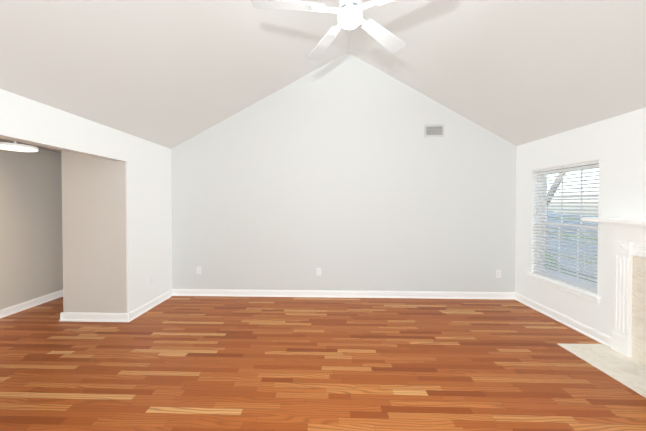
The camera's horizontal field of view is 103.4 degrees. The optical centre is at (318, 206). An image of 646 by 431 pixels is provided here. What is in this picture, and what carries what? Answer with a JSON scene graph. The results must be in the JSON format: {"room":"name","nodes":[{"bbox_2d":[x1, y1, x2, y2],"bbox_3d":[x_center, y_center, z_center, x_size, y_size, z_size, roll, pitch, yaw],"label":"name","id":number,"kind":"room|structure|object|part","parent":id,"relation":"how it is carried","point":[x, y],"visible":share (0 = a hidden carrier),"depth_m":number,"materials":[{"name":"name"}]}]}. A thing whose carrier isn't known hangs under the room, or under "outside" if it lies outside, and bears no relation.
{"room":"living room","nodes":[
{"label":"living room","id":0,"kind":"room"},
{"bbox_2d":[0,138,60,152],"bbox_3d":[-3.479,-0.951,1.393,1.660,0.200,9.340,0,1,2],"label":"ceiling","id":1,"kind":"structure","parent":0,"point":[39,147],"depth_m":3.66,"materials":[{"name":"grey paint"}]},
{"bbox_2d":[0,141,38,151],"bbox_3d":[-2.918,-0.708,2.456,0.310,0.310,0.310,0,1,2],"label":"ceiling light","id":2,"kind":"object","parent":1,"relation":"hanging from","point":[14,146],"visible":0.77,"depth_m":2.42,"materials":[{"name":"white plastic"}]},
{"bbox_2d":[0,145,37,151],"bbox_3d":[-2.918,-0.558,2.458,0.296,0.010,0.296,0,1,2],"label":"diffuser","id":3,"kind":"object","parent":2,"relation":"attached to","point":[22,148],"depth_m":2.43,"materials":[{"name":"white"}]},
{"bbox_2d":[0,141,62,309],"bbox_3d":[-4.394,0.228,1.434,0.170,2.560,9.340,0,1,2],"label":"wall","id":4,"kind":"structure","parent":0,"point":[31,255],"depth_m":3.76,"materials":[{"name":"white paint"}]},
{"bbox_2d":[0,290,62,317],"bbox_3d":[-4.317,1.466,0.617,0.030,0.104,7.340,0,1,2],"label":"baseboard","id":5,"kind":"structure","parent":4,"relation":"attached to","point":[11,310],"depth_m":3.74,"materials":[{"name":"white paint"}]},
{"bbox_2d":[0,89,171,312],"bbox_3d":[-2.605,0.278,0.648,0.130,2.480,7.530,0,1,2],"label":"wall","id":6,"kind":"structure","parent":0,"point":[148,217],"depth_m":3.40,"materials":[{"name":"white paint"}]},
{"bbox_2d":[0,135,126,161],"bbox_3d":[-2.621,-0.543,0.083,0.128,0.002,6.420,0,1,2],"label":"soffit","id":7,"kind":"structure","parent":6,"relation":"attached to","point":[47,146],"depth_m":2.46,"materials":[{"name":"white paint"}]},
{"bbox_2d":[124,289,171,321],"bbox_3d":[-2.437,1.428,3.749,0.030,0.104,0.930,0,1,2],"label":"baseboard","id":8,"kind":"structure","parent":6,"relation":"attached to","point":[128,317],"depth_m":3.63,"materials":[{"name":"white paint"}]},
{"bbox_2d":[61,151,126,312],"bbox_3d":[-2.869,0.254,4.687,0.850,2.430,2.750,0,1,2],"label":"wall pier","id":9,"kind":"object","parent":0,"point":[94,231],"visible":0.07,"depth_m":3.31,"materials":[{"name":"white paint"}]},
{"bbox_2d":[60,312,123,321],"bbox_3d":[-2.904,1.433,3.312,0.840,0.104,0.030,0,1,2],"label":"baseboard","id":10,"kind":"structure","parent":9,"relation":"attached to","point":[66,316],"depth_m":3.31,"materials":[{"name":"white paint"}]},
{"bbox_2d":[0,296,645,430],"bbox_3d":[-0.615,1.560,1.341,7.730,0.100,9.400,0,1,2],"label":"floor","id":11,"kind":"structure","parent":0,"point":[202,363],"depth_m":2.33,"materials":[{"name":"brown wood"}]},
{"bbox_2d":[557,217,645,397],"bbox_3d":[3.043,0.815,1.938,0.948,1.375,1.760,0,1,2],"label":"fireplace","id":12,"kind":"object","parent":11,"relation":"on","point":[622,359],"visible":0.98,"depth_m":2.51,"materials":[{"name":"beige stone"}]},
{"bbox_2d":[0,0,645,148],"bbox_3d":[0.256,-1.840,0.455,6.200,1.860,7.700,0,1,2],"label":"ceiling","id":13,"kind":"structure","parent":0,"point":[170,74],"depth_m":2.62,"materials":[{"name":"grey paint"}]},
{"bbox_2d":[251,0,405,59],"bbox_3d":[0.190,-1.809,1.720,1.260,1.151,1.267,0,1,2],"label":"fan","id":14,"kind":"object","parent":13,"relation":"hanging from","point":[349,13],"visible":1,"depth_m":1.74,"materials":[{"name":"white plastic"}]},
{"bbox_3d":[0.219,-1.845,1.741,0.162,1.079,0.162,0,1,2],"label":"motor","id":15,"kind":"part","parent":14,"relation":"part of","materials":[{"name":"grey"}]},
{"bbox_3d":[0.219,-1.270,1.748,0.168,0.072,0.168,0,1,2],"label":"globe","id":16,"kind":"part","parent":14,"relation":"part of","materials":[{"name":"white glass"}]},
{"bbox_2d":[171,53,516,291],"bbox_3d":[0.299,-0.571,4.236,6.070,4.090,0.170,0,1,2],"label":"wall","id":17,"kind":"structure","parent":0,"point":[342,172],"depth_m":4.15,"materials":[{"name":"white paint"}]},
{"bbox_2d":[317,268,320,275],"bbox_3d":[0.012,1.065,4.174,0.072,0.120,0.008,0,1,2],"label":"electrical outlet","id":18,"kind":"object","parent":17,"relation":"attached to","point":[318,271],"visible":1,"depth_m":4.17,"materials":[{"name":"white plastic"}]},
{"bbox_2d":[172,289,515,299],"bbox_3d":[0.361,1.423,4.158,5.600,0.104,0.030,0,1,2],"label":"baseboard","id":19,"kind":"structure","parent":17,"relation":"attached to","point":[175,292],"depth_m":4.15,"materials":[{"name":"white paint"}]},
{"bbox_2d":[424,124,443,136],"bbox_3d":[1.861,-1.219,4.091,0.310,0.200,0.014,0,1,2],"label":"air vent","id":20,"kind":"object","parent":17,"relation":"in","point":[434,130],"visible":1,"depth_m":4.09,"materials":[{"name":"silver metal"}]},
{"bbox_2d":[496,270,500,277],"bbox_3d":[2.891,1.076,4.091,0.072,0.120,0.008,0,1,2],"label":"electrical outlet","id":21,"kind":"object","parent":17,"relation":"attached to","point":[498,273],"visible":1,"depth_m":4.09,"materials":[{"name":"white plastic"}]},
{"bbox_2d":[515,108,645,336],"bbox_3d":[3.140,0.301,0.398,0.170,2.440,7.700,0,1,2],"label":"wall","id":22,"kind":"structure","parent":0,"point":[615,146],"depth_m":2.85,"materials":[{"name":"white paint"}]},
{"bbox_2d":[516,293,610,346],"bbox_3d":[3.124,1.433,3.356,0.030,0.104,1.395,0,1,2],"label":"baseboard","id":23,"kind":"structure","parent":22,"relation":"attached to","point":[596,335],"depth_m":3.19,"materials":[{"name":"white paint"}]},
{"bbox_2d":[526,273,600,303],"bbox_3d":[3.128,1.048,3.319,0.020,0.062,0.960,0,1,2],"label":"window sill","id":24,"kind":"structure","parent":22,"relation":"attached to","point":[591,299],"depth_m":3.21,"materials":[{"name":"white paint"}]},
{"bbox_2d":[537,164,598,289],"bbox_3d":[3.266,0.231,3.305,0.085,1.530,0.920,0,1,2],"label":"window","id":25,"kind":"structure","parent":22,"relation":"in","point":[577,168],"depth_m":3.42,"materials":[{"name":"white plastic"}]},
{"bbox_2d":[532,160,598,294],"bbox_3d":[3.170,0.229,3.307,0.070,1.524,0.908,0,1,2],"label":"window blinds","id":26,"kind":"object","parent":25,"relation":"attached to","point":[544,273],"visible":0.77,"depth_m":3.24,"materials":[{"name":"white plastic"}]},
{"label":"outside","id":27,"kind":"structure","parent":0,"visible":0},
{"bbox_2d":[555,217,597,278],"bbox_3d":[21.969,1.853,14.202,36.680,0.100,50.000,0,1,2],"label":"ground","id":28,"kind":"structure","parent":27,"point":[576,254],"depth_m":10.65,"materials":[{"name":"green"}]},
{"bbox_2d":[545,173,565,252],"bbox_3d":[5.240,-1.473,7.253,5.494,6.725,3.546,0,1,2],"label":"tree","id":29,"kind":"object","parent":28,"relation":"on","point":[559,174],"depth_m":5.91,"materials":[{"name":"grey plant"}]},
{"bbox_2d":[545,251,596,282],"bbox_3d":[4.960,1.503,4.157,2.361,1.183,4.129,0,1,2],"label":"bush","id":30,"kind":"object","parent":28,"relation":"on","point":[556,267],"depth_m":4.99,"materials":[{"name":"green plant"}]},
{"bbox_2d":[548,211,597,274],"bbox_3d":[7.393,1.002,8.108,0.130,1.750,15.100,0,1,2],"label":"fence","id":31,"kind":"object","parent":28,"relation":"on","point":[572,239],"depth_m":7.30,"materials":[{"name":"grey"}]}
]}

